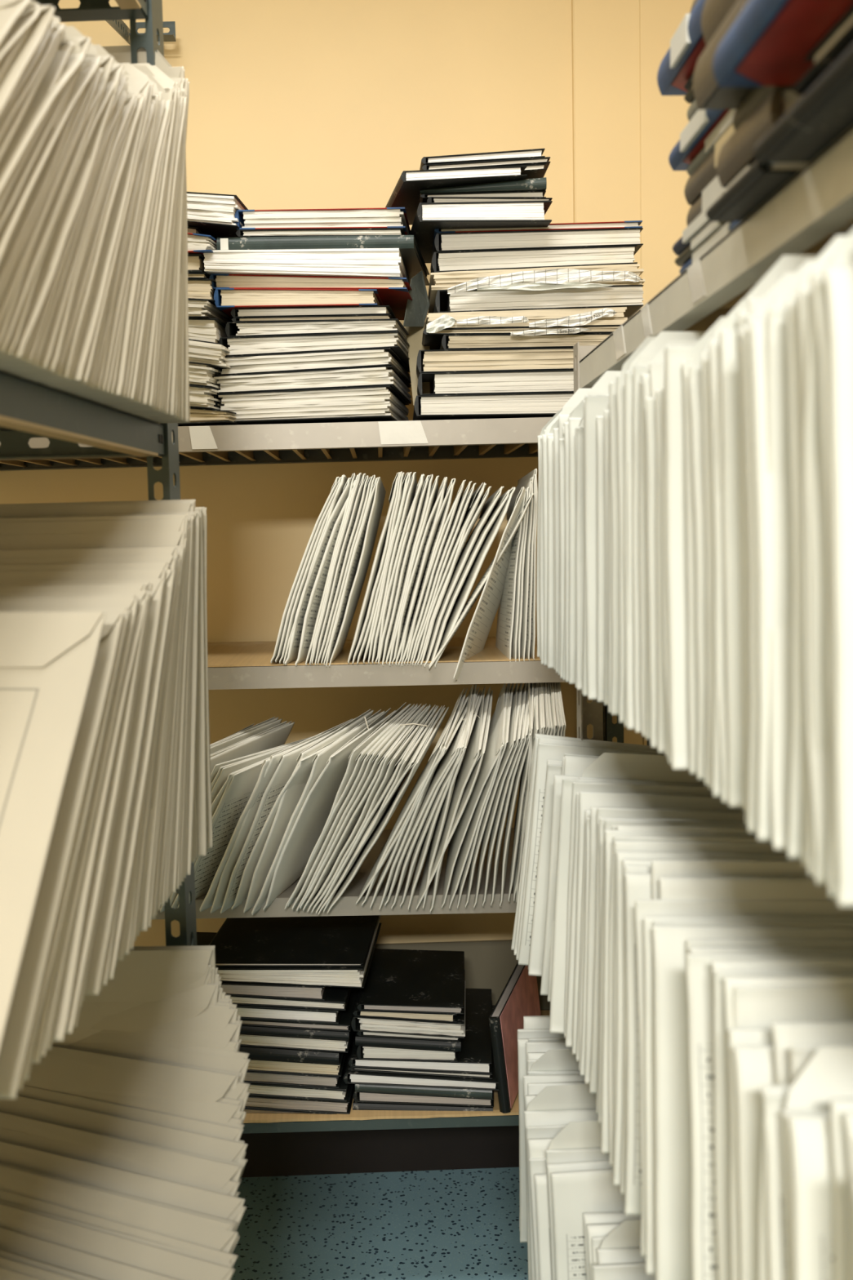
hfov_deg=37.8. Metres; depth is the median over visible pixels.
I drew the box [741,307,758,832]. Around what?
envelope
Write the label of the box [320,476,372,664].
envelope
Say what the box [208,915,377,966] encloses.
book
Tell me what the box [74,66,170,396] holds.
envelope
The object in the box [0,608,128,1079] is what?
envelope
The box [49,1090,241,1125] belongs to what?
envelope
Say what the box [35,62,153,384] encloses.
envelope
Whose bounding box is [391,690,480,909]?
envelope
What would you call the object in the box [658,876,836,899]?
envelope
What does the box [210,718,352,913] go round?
envelope
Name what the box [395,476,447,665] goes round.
envelope
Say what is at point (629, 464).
envelope
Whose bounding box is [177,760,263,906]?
envelope
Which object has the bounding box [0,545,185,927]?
envelope
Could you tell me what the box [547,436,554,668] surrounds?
envelope
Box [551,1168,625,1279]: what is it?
envelope
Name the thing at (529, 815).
envelope
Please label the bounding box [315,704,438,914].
envelope
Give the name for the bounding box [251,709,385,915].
envelope
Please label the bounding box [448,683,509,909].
envelope
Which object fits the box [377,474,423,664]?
envelope
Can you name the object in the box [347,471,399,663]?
envelope
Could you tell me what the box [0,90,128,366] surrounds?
envelope
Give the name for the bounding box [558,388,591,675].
envelope
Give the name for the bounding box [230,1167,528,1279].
floor
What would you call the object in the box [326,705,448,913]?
envelope
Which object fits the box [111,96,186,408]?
envelope
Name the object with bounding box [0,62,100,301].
envelope
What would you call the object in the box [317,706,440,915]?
envelope
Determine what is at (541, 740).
envelope
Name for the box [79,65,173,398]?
envelope
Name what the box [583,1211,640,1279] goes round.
envelope
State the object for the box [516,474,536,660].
envelope
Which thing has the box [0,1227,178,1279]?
envelope
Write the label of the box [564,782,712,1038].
envelope
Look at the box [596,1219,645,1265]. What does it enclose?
envelope
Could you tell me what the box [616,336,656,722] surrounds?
envelope
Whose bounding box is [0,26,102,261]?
envelope
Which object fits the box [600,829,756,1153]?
envelope
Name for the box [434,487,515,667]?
envelope
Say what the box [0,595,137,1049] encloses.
envelope
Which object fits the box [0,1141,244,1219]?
envelope
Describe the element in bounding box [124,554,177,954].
envelope
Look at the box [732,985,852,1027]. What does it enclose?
envelope
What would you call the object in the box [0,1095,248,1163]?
envelope
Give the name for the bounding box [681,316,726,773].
envelope
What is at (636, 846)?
envelope
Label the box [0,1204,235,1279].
envelope
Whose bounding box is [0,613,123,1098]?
envelope
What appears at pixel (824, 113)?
book
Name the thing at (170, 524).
envelope
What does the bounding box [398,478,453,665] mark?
envelope
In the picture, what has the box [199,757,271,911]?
envelope
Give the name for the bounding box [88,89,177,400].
envelope
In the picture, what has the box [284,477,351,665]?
envelope
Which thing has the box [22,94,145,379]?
envelope
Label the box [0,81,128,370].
envelope
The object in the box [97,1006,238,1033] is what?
envelope
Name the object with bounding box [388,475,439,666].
envelope
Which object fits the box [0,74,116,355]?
envelope
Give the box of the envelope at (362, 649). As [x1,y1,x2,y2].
[356,472,404,664]
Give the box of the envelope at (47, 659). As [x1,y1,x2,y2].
[0,611,106,1046]
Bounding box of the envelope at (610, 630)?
[608,402,612,712]
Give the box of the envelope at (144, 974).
[82,947,215,1002]
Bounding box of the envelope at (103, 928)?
[0,577,164,995]
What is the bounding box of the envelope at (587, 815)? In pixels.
[576,809,591,1061]
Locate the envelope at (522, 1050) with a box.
[517,1036,564,1242]
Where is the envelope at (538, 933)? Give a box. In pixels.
[528,764,562,976]
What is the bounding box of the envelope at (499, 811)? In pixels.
[482,683,531,906]
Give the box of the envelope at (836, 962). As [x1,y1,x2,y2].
[711,957,852,1005]
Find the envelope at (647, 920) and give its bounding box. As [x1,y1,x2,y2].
[643,915,852,1274]
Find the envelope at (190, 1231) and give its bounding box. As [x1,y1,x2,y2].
[93,1208,238,1253]
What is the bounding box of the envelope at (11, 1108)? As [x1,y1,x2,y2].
[0,1100,245,1162]
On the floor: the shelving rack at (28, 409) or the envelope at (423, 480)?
the shelving rack at (28, 409)
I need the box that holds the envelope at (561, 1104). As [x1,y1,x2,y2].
[524,1084,598,1279]
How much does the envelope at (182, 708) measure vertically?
0.383 m
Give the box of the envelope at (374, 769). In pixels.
[299,703,424,909]
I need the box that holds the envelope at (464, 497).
[409,480,472,664]
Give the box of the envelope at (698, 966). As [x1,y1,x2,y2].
[685,953,852,1279]
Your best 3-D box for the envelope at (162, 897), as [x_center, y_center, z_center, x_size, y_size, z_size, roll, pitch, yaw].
[-0.407,0.072,1.291,0.300,0.371,0.155,-1,5,3]
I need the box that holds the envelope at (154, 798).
[139,547,183,931]
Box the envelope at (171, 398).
[133,78,187,416]
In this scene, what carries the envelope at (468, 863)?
on the shelving rack at (503, 437)
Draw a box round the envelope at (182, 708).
[171,516,192,892]
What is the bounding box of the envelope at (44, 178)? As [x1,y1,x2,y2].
[0,59,89,290]
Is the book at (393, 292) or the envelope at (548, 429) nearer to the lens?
the envelope at (548, 429)
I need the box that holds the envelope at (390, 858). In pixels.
[369,693,469,909]
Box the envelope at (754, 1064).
[733,1045,775,1279]
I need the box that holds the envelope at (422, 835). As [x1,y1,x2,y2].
[400,688,484,907]
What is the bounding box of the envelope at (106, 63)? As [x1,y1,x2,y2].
[0,55,114,352]
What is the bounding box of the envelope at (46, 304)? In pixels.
[0,69,124,363]
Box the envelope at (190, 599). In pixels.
[178,515,194,885]
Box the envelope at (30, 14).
[0,6,42,61]
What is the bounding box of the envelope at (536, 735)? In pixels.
[511,733,657,950]
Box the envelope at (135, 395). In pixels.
[93,85,175,404]
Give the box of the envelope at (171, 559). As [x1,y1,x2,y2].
[0,555,175,960]
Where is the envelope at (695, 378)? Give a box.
[688,337,711,779]
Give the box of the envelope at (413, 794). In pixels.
[361,694,468,906]
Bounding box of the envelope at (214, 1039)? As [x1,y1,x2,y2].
[115,1022,241,1048]
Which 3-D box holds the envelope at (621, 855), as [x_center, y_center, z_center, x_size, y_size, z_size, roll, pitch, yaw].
[0.291,0.335,1.102,0.262,0.299,0.052,-1,5,-2]
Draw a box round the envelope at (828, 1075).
[781,1045,852,1279]
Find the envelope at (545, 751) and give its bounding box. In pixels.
[518,742,666,965]
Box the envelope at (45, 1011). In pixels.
[31,608,131,1062]
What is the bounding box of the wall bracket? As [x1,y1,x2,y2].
[128,21,176,41]
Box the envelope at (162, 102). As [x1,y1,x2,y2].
[69,66,165,395]
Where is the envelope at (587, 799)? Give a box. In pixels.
[572,791,743,1054]
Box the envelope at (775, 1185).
[760,1084,791,1279]
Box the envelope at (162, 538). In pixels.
[0,531,184,919]
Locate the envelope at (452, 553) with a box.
[414,484,486,666]
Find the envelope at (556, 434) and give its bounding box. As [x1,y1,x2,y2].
[553,422,559,673]
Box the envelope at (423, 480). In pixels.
[375,474,425,663]
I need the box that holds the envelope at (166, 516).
[0,514,188,910]
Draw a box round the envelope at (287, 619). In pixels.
[275,476,342,662]
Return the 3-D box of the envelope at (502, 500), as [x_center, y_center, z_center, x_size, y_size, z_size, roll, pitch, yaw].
[0.068,-0.103,2.130,0.146,0.297,0.264,-1,5,-2]
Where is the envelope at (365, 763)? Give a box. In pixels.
[291,703,417,910]
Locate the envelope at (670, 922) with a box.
[651,920,852,1279]
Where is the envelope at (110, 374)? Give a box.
[66,77,162,393]
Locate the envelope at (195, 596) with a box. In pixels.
[3,511,199,875]
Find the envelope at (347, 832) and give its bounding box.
[302,706,427,911]
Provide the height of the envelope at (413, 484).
0.320 m
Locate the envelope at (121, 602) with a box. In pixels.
[0,597,137,1056]
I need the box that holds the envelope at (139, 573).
[0,568,165,985]
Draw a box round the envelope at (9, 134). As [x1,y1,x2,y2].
[0,15,66,160]
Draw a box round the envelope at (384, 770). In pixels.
[306,703,431,912]
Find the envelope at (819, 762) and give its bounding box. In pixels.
[803,270,830,884]
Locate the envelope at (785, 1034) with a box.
[771,1020,852,1084]
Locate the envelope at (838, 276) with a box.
[822,230,852,906]
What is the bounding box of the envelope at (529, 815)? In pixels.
[514,736,657,955]
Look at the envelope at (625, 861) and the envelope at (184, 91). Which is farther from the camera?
the envelope at (184, 91)
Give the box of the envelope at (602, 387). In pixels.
[582,371,621,696]
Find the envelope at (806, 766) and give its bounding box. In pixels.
[792,280,808,866]
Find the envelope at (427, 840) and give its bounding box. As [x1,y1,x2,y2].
[408,686,479,910]
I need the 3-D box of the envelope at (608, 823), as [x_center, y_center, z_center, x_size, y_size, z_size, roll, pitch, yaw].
[0.295,0.325,1.216,0.265,0.303,0.045,-1,5,-2]
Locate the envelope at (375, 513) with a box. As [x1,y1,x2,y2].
[328,476,386,666]
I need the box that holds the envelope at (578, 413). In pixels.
[568,400,583,684]
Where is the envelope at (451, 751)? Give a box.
[384,696,477,906]
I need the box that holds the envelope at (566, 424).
[564,398,584,682]
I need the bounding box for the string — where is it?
[400,723,426,726]
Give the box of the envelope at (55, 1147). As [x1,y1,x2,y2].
[0,1128,239,1196]
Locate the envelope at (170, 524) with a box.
[0,518,185,915]
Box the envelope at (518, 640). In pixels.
[512,480,532,661]
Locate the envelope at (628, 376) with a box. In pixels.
[624,371,635,728]
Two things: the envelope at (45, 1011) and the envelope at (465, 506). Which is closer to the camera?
the envelope at (45, 1011)
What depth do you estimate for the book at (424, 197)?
1.95 m
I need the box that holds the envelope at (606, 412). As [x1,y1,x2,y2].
[603,402,609,705]
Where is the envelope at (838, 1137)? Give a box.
[830,1097,852,1279]
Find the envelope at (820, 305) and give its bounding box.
[814,256,837,897]
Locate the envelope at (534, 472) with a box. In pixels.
[517,468,537,660]
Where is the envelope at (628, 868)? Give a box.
[624,864,651,1200]
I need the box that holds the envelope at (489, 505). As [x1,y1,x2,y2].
[423,486,504,666]
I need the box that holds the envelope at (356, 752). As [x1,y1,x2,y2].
[284,702,410,909]
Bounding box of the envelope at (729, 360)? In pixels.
[720,283,758,806]
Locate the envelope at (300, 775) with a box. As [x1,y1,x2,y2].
[231,733,345,910]
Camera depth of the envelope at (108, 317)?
1.11 m
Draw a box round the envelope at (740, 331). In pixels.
[737,329,750,826]
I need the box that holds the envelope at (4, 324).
[0,77,109,342]
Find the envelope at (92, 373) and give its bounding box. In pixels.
[49,102,155,388]
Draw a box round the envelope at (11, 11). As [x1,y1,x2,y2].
[0,0,31,45]
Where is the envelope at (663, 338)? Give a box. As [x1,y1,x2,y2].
[632,331,706,732]
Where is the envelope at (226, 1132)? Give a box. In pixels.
[16,1085,243,1142]
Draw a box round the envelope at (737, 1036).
[728,1027,773,1279]
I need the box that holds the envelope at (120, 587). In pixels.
[0,584,146,593]
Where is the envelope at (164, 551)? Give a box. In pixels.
[0,546,177,949]
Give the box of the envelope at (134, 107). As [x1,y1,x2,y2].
[8,97,138,374]
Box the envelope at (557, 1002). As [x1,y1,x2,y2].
[549,778,703,1033]
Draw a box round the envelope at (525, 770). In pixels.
[508,683,536,902]
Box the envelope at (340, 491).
[279,475,347,663]
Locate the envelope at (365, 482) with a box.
[317,475,368,664]
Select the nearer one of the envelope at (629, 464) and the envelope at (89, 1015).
the envelope at (629, 464)
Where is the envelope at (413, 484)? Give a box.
[371,471,417,663]
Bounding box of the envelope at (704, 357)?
[700,338,711,785]
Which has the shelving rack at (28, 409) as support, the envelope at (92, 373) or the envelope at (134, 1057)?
the envelope at (92, 373)
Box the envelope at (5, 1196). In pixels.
[0,1190,238,1267]
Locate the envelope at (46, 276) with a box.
[0,63,124,358]
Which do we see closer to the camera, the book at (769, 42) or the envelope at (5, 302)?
the book at (769, 42)
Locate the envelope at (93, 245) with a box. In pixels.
[13,84,137,377]
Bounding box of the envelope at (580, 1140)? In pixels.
[545,1120,609,1279]
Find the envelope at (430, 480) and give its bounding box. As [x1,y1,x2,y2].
[385,474,433,664]
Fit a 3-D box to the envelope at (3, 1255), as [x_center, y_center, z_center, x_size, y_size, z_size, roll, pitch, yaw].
[-0.416,0.704,0.992,0.370,0.230,0.373,1,5,24]
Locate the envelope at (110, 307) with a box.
[57,129,151,391]
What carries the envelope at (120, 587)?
on the shelving rack at (28, 409)
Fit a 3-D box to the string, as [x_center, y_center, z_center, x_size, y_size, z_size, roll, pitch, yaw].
[-0.022,0.139,2.040,0.046,0.006,0.002,-1,5,-2]
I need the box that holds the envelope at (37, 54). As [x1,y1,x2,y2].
[0,21,55,122]
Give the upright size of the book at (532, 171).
0.021 m
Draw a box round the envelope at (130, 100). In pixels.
[0,93,136,373]
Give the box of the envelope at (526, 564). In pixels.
[515,476,533,661]
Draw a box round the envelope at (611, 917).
[608,835,772,1165]
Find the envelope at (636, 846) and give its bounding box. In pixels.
[612,840,787,1174]
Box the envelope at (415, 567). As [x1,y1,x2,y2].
[391,477,447,664]
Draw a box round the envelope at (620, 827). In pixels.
[617,824,756,833]
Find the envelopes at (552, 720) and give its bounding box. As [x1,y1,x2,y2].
[0,0,764,1279]
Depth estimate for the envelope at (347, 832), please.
1.98 m
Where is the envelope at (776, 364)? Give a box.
[765,259,815,849]
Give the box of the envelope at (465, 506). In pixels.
[412,483,475,665]
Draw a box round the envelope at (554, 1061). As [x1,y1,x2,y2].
[527,1048,580,1075]
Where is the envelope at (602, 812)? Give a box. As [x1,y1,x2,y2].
[589,807,745,1093]
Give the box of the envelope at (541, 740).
[515,737,665,959]
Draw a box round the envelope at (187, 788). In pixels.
[0,512,194,877]
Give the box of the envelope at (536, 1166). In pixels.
[528,1157,546,1279]
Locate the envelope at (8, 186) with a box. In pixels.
[0,56,85,209]
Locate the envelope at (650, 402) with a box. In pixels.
[645,397,657,747]
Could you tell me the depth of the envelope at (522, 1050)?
1.66 m
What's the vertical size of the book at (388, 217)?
0.036 m
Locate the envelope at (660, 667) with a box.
[654,390,665,752]
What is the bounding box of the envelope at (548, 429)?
[542,411,561,665]
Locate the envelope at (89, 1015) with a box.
[50,945,215,1046]
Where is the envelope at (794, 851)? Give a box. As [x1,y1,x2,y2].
[785,275,804,858]
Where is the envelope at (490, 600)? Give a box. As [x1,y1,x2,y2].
[453,486,526,684]
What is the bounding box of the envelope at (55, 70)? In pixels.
[0,28,73,196]
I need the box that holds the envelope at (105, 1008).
[98,964,211,1014]
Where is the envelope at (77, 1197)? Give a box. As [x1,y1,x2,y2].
[0,1165,234,1231]
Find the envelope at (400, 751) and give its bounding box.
[311,704,434,913]
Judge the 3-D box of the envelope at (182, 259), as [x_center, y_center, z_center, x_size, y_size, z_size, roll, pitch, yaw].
[-0.421,-0.436,1.405,0.300,0.386,0.070,-1,5,4]
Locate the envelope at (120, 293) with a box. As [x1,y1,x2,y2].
[62,86,159,392]
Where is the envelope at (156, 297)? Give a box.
[101,65,180,405]
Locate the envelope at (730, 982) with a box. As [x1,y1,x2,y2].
[723,975,852,1162]
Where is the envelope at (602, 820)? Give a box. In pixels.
[595,817,745,1113]
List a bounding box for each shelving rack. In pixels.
[0,0,196,946]
[0,417,651,1133]
[573,126,852,808]
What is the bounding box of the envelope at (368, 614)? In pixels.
[351,471,402,663]
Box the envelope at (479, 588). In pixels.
[428,493,533,668]
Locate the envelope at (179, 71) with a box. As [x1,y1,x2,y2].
[155,66,188,422]
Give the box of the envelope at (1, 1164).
[0,1162,237,1231]
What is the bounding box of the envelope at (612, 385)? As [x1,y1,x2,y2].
[608,382,619,715]
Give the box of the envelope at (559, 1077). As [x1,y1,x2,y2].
[523,1072,584,1279]
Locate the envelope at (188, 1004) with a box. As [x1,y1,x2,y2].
[89,983,218,1031]
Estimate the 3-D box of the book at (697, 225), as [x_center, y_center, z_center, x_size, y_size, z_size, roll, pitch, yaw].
[0.378,-0.348,1.023,0.306,0.013,0.211,-1,5,-2]
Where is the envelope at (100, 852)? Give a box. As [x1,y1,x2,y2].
[0,590,149,1033]
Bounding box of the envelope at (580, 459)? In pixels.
[576,418,584,689]
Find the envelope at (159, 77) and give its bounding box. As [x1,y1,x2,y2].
[84,62,173,399]
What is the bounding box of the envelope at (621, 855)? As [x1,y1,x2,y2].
[613,850,801,1186]
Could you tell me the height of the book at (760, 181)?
0.011 m
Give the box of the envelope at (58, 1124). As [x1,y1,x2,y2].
[0,1111,244,1176]
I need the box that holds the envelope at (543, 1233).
[534,1173,551,1279]
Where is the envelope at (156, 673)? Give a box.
[106,569,174,978]
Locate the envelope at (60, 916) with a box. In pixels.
[17,613,127,1089]
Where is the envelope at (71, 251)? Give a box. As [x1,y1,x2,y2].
[0,87,126,368]
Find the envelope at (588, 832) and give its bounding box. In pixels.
[580,817,590,1075]
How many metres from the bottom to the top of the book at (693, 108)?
0.018 m
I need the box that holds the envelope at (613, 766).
[578,752,708,786]
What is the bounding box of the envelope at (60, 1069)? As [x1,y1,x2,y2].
[22,1045,239,1102]
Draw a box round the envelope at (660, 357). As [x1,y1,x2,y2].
[642,340,698,739]
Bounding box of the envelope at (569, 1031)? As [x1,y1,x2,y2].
[565,791,579,1047]
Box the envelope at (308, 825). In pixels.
[262,707,396,911]
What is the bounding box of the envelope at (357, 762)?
[287,703,414,906]
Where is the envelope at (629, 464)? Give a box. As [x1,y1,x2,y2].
[624,339,653,726]
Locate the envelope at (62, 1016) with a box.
[51,599,146,1040]
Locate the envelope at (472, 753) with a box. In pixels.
[429,686,490,913]
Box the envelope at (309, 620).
[294,480,357,666]
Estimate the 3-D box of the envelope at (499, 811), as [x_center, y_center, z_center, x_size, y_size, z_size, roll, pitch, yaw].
[0.136,0.249,2.084,0.080,0.357,0.321,-1,5,7]
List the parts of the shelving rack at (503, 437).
shelf, shelf, shelf, shelf, post, post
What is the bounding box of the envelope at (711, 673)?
[702,336,715,789]
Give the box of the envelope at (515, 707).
[465,683,521,907]
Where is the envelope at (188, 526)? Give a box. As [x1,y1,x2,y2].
[164,524,189,902]
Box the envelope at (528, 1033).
[517,1028,564,1231]
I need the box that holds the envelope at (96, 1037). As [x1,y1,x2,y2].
[75,1032,239,1051]
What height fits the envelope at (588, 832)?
0.281 m
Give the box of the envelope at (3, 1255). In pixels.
[0,1250,98,1279]
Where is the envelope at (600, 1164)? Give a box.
[546,1160,612,1279]
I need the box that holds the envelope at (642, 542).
[639,372,646,736]
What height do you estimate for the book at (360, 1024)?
0.038 m
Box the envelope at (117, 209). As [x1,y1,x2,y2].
[39,80,151,382]
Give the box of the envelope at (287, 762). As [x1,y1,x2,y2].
[220,718,355,913]
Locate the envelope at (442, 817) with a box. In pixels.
[422,684,476,909]
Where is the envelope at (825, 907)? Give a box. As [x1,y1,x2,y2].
[634,898,852,1257]
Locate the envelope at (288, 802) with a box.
[243,709,373,912]
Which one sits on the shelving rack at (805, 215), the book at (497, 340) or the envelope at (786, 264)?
the envelope at (786, 264)
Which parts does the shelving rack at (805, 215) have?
post, shelf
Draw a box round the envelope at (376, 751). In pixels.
[296,703,421,911]
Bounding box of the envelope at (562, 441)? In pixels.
[559,434,564,678]
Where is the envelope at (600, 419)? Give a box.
[595,415,605,702]
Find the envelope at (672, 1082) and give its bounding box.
[652,925,852,1279]
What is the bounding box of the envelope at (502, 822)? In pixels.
[490,688,531,906]
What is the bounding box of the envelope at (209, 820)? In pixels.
[201,507,212,848]
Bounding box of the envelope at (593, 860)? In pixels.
[584,806,745,1084]
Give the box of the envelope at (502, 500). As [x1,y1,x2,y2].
[428,489,511,667]
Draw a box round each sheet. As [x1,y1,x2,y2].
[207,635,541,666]
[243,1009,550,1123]
[403,270,429,326]
[426,314,455,333]
[447,268,643,293]
[456,315,528,324]
[476,281,615,290]
[510,327,591,336]
[528,307,617,327]
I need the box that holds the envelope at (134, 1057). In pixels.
[57,1044,241,1081]
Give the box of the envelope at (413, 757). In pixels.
[323,705,445,912]
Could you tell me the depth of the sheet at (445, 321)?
1.97 m
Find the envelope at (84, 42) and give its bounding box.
[0,36,91,229]
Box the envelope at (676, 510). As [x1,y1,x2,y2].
[665,345,693,769]
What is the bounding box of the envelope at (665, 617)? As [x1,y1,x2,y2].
[662,345,671,764]
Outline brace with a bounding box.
[105,19,130,45]
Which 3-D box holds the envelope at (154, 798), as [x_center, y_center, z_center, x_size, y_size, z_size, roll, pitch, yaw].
[-0.405,0.088,1.234,0.300,0.350,0.193,-1,5,3]
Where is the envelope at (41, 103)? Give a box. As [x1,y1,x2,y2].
[0,31,86,195]
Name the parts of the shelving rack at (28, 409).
shelf, shelf, post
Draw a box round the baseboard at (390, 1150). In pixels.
[239,1125,519,1177]
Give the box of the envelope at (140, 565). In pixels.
[0,562,168,670]
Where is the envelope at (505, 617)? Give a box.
[495,489,526,662]
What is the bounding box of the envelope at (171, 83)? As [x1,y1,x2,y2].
[103,81,177,404]
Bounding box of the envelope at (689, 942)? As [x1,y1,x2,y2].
[685,938,852,955]
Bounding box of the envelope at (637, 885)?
[624,872,651,1215]
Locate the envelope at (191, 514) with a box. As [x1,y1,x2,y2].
[5,513,194,881]
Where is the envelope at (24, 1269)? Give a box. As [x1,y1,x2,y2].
[0,1257,75,1279]
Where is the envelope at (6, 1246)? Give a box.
[0,1237,100,1279]
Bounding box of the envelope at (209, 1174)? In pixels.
[0,1112,243,1191]
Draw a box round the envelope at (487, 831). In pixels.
[473,683,527,908]
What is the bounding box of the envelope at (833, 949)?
[688,946,852,954]
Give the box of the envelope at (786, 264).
[737,255,819,811]
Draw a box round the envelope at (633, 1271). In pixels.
[592,1262,654,1279]
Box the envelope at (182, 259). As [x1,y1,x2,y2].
[150,164,185,421]
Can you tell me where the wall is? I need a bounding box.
[0,0,693,946]
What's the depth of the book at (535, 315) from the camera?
1.99 m
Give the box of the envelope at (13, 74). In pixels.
[0,4,55,115]
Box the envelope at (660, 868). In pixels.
[651,859,814,899]
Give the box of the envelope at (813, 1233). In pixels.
[787,1114,834,1279]
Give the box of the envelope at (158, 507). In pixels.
[0,502,193,516]
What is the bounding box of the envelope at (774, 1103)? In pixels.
[758,1092,787,1279]
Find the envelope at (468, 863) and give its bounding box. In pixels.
[457,683,514,909]
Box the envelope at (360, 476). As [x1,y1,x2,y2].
[311,472,362,663]
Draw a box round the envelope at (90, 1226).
[0,1200,233,1267]
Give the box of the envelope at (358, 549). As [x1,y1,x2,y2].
[325,477,378,666]
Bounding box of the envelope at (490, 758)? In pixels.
[441,684,508,908]
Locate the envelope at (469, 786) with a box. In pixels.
[415,689,493,910]
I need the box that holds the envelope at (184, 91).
[118,88,185,410]
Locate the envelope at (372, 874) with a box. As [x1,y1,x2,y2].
[355,695,467,905]
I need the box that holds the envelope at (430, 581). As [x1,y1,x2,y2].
[407,480,466,665]
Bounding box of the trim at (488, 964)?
[374,939,550,1009]
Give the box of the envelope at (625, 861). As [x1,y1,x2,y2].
[620,858,671,1195]
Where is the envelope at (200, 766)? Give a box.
[194,506,206,856]
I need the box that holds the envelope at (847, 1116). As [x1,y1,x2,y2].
[843,1111,852,1279]
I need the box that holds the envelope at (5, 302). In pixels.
[0,66,103,325]
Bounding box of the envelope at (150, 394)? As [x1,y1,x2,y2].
[106,96,183,407]
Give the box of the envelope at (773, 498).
[747,272,795,840]
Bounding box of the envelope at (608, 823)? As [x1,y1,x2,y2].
[598,819,747,1124]
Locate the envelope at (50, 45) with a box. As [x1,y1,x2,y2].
[0,19,62,141]
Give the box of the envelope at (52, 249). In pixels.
[0,44,128,361]
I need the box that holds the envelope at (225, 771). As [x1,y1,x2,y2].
[160,737,311,912]
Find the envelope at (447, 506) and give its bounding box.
[400,478,455,666]
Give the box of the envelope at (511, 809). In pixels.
[499,712,534,907]
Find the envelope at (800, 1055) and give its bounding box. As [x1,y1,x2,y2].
[789,1045,841,1084]
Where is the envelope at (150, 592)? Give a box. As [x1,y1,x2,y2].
[72,590,151,1026]
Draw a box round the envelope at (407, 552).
[382,475,430,666]
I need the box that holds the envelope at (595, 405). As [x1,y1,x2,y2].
[584,395,608,699]
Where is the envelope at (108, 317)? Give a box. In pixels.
[53,99,155,389]
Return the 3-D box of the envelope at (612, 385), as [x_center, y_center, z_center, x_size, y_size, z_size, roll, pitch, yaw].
[0.297,-0.086,1.170,0.256,0.316,0.044,-1,5,-2]
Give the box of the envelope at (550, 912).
[540,774,581,995]
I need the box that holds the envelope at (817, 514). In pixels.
[796,235,847,875]
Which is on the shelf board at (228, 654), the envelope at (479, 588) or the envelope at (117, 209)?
the envelope at (479, 588)
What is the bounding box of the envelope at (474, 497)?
[420,482,485,665]
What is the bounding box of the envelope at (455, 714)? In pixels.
[378,688,467,910]
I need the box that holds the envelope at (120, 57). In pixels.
[108,51,184,413]
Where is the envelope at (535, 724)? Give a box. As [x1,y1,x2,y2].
[515,682,538,902]
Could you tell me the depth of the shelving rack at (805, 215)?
0.94 m
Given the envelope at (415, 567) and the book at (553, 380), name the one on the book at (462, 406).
the book at (553, 380)
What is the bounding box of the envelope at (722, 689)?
[715,335,728,802]
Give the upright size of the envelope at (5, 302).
0.278 m
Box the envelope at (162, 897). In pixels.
[160,527,188,905]
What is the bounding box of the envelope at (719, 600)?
[708,299,742,796]
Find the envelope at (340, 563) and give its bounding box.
[314,473,367,665]
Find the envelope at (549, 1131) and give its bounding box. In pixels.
[526,1124,567,1279]
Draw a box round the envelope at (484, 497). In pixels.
[417,486,491,665]
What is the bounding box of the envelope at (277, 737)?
[210,720,294,773]
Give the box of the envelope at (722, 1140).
[713,968,852,1279]
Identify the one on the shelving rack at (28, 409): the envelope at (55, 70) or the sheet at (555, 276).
the envelope at (55, 70)
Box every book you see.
[177,407,242,426]
[186,191,248,239]
[187,226,204,234]
[187,232,217,256]
[187,253,209,276]
[187,272,209,279]
[187,278,216,305]
[187,298,232,324]
[188,318,227,344]
[188,340,231,368]
[188,361,222,390]
[189,385,224,409]
[190,932,328,1000]
[203,248,409,284]
[208,273,412,319]
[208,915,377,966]
[211,365,411,404]
[213,288,383,319]
[213,347,411,386]
[213,385,408,424]
[215,915,381,988]
[216,235,429,285]
[218,331,409,368]
[225,318,409,344]
[230,986,351,1010]
[231,305,395,318]
[231,314,392,321]
[234,207,410,235]
[235,227,405,237]
[235,1004,342,1024]
[239,1028,353,1053]
[239,1045,342,1064]
[240,987,359,1031]
[240,1025,351,1039]
[243,1108,337,1114]
[244,1031,355,1102]
[244,1053,346,1088]
[244,1084,355,1114]
[247,1052,346,1076]
[343,1004,498,1090]
[347,1000,493,1079]
[348,988,492,1074]
[351,969,465,1038]
[352,987,457,1022]
[352,1088,493,1106]
[352,1099,493,1111]
[355,1031,461,1051]
[355,1084,492,1098]
[356,1045,457,1062]
[357,948,464,1013]
[357,1031,460,1041]
[385,165,527,225]
[408,200,551,262]
[413,392,573,420]
[416,347,573,378]
[417,369,573,395]
[419,148,545,170]
[420,177,546,196]
[420,191,546,202]
[422,156,550,177]
[422,324,621,350]
[423,306,627,329]
[426,196,552,214]
[427,263,644,313]
[429,245,637,280]
[430,220,642,270]
[432,227,643,255]
[433,284,644,319]
[440,333,611,349]
[475,163,546,179]
[488,961,541,1113]
[657,0,706,95]
[668,109,730,170]
[672,191,724,255]
[675,221,733,266]
[679,221,742,274]
[684,71,694,91]
[684,84,694,103]
[684,123,735,204]
[686,109,736,176]
[686,175,728,226]
[687,98,697,121]
[689,0,697,13]
[693,0,754,109]
[701,0,737,45]
[706,160,809,221]
[712,0,852,87]
[716,85,803,187]
[728,164,751,188]
[732,85,775,130]
[752,44,852,163]
[791,22,852,94]
[804,4,852,63]
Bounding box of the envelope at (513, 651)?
[511,487,528,662]
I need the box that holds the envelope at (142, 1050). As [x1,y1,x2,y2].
[66,1042,250,1082]
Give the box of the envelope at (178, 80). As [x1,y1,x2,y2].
[136,77,184,414]
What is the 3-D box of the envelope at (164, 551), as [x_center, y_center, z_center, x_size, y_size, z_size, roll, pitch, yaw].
[-0.406,0.091,1.192,0.300,0.351,0.214,-1,5,3]
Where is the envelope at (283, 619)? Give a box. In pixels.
[270,476,339,662]

